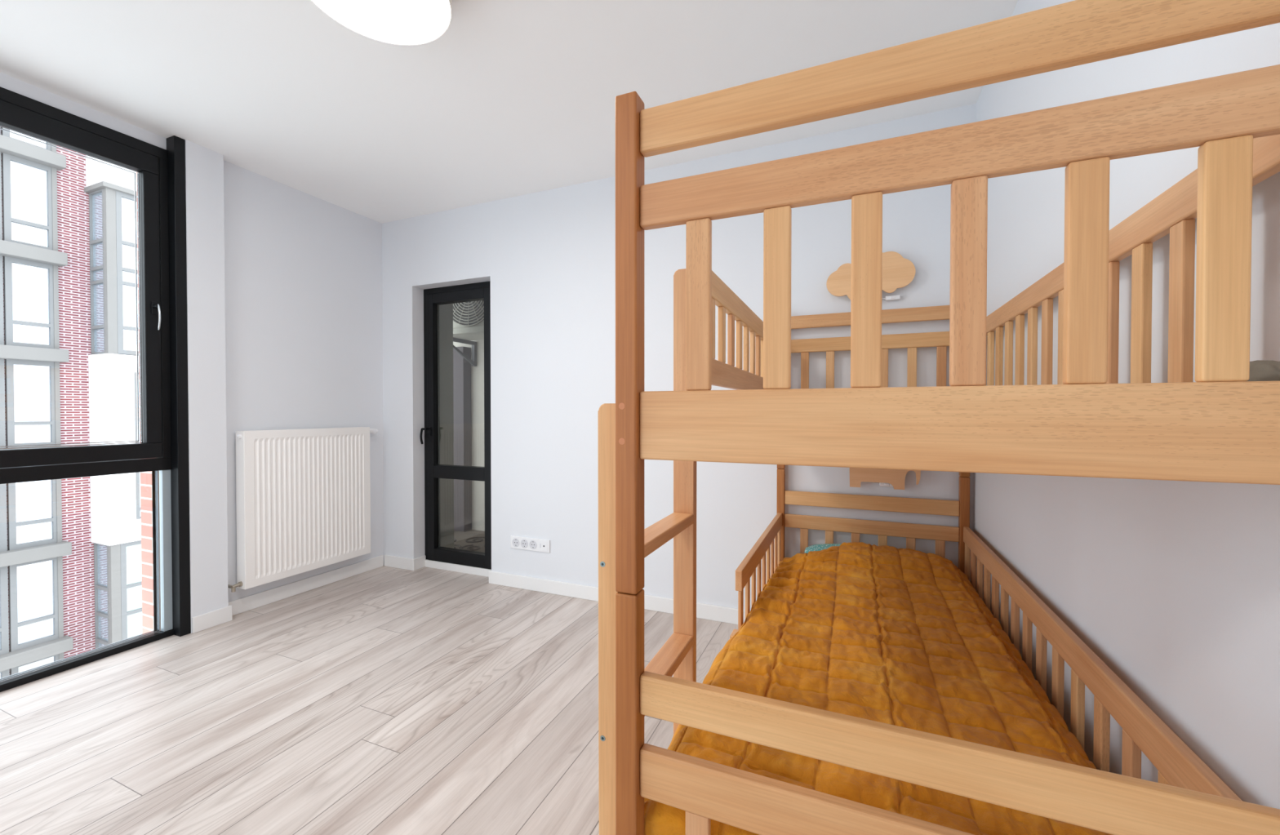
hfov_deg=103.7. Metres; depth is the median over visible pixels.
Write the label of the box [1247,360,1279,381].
folded blanket
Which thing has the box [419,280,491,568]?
door
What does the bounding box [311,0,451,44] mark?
ceiling lamp
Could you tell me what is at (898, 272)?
lamp
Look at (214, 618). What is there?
baseboard
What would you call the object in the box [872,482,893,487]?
switch
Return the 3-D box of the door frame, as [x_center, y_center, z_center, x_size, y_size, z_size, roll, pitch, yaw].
[-1.921,0.230,5.365,0.205,1.950,0.120,0,1,23]
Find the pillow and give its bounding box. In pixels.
[804,543,841,553]
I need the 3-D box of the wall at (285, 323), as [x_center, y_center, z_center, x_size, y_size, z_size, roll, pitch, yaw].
[-2.991,-0.150,1.842,0.254,2.700,4.666,0,1,23]
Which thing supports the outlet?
attached to the strip
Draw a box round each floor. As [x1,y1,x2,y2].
[0,565,737,834]
[436,529,491,569]
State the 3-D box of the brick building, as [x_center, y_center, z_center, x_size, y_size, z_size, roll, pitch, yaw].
[-18.268,-0.137,15.596,4.200,20.320,8.500,0,1,23]
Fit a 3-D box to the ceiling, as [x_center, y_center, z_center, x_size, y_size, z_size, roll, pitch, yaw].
[-1.107,-1.565,1.045,4.370,0.150,5.100,0,1,23]
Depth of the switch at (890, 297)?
2.54 m
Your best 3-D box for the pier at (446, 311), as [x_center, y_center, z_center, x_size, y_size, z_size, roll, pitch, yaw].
[-1.898,-0.257,4.328,0.370,2.950,0.400,0,1,23]
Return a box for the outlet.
[537,540,546,551]
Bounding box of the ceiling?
[0,0,1017,223]
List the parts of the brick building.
pane, pane, pane, pane, pane, pane, pane, pane, pane, pane, oriel cornice, pane, pane, pane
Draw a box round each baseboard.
[191,555,383,633]
[384,555,745,624]
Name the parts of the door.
handle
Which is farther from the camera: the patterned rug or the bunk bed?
the patterned rug
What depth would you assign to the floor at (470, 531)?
5.30 m
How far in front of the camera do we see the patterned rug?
4.83 m
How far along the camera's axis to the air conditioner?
4.79 m
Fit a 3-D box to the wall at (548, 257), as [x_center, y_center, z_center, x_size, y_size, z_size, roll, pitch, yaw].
[-0.170,-0.168,3.281,4.370,2.700,0.184,0,1,23]
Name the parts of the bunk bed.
post, post, guard rail, guard rail, guard rail, post, post, rail, rail, rail, rail, rail, rail, rail, rail, post, post, guard rail, guard rail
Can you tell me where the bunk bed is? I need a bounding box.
[598,0,1279,834]
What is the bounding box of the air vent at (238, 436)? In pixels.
[235,434,241,439]
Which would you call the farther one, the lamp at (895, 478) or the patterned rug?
the patterned rug
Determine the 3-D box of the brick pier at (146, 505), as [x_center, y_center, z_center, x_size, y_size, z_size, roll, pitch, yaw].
[-2.697,0.086,2.939,0.247,4.200,0.250,0,1,23]
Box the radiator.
[227,426,377,592]
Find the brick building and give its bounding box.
[0,126,142,679]
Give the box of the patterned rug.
[453,530,484,552]
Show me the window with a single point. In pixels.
(162, 450)
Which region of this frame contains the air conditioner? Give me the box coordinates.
[453,300,484,366]
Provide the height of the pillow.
0.093 m
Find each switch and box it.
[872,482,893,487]
[881,294,900,301]
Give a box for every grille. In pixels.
[240,426,369,431]
[453,300,484,326]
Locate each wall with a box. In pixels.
[0,71,383,633]
[382,103,976,610]
[453,339,484,531]
[973,0,1279,808]
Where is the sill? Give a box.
[425,560,491,577]
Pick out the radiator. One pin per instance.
(303, 496)
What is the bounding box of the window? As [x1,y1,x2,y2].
[0,86,191,692]
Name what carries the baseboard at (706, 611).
attached to the wall at (548, 257)
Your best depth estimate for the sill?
3.82 m
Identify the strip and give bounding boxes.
[510,535,550,552]
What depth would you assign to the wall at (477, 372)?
5.35 m
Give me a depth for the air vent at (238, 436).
2.97 m
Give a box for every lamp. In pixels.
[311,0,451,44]
[826,251,915,301]
[849,467,920,489]
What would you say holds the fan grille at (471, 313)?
attached to the air conditioner
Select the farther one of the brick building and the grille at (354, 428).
the brick building
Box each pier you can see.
[136,172,153,634]
[439,303,453,548]
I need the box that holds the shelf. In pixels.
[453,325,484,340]
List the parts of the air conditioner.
casing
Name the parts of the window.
sash, frame, frame, handle, handle lever, mullion post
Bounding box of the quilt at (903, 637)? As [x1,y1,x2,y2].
[644,542,1112,834]
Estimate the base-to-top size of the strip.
0.086 m
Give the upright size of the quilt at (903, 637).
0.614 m
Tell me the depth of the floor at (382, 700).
1.97 m
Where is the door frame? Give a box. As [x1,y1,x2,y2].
[453,346,471,532]
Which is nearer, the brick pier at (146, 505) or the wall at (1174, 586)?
the wall at (1174, 586)

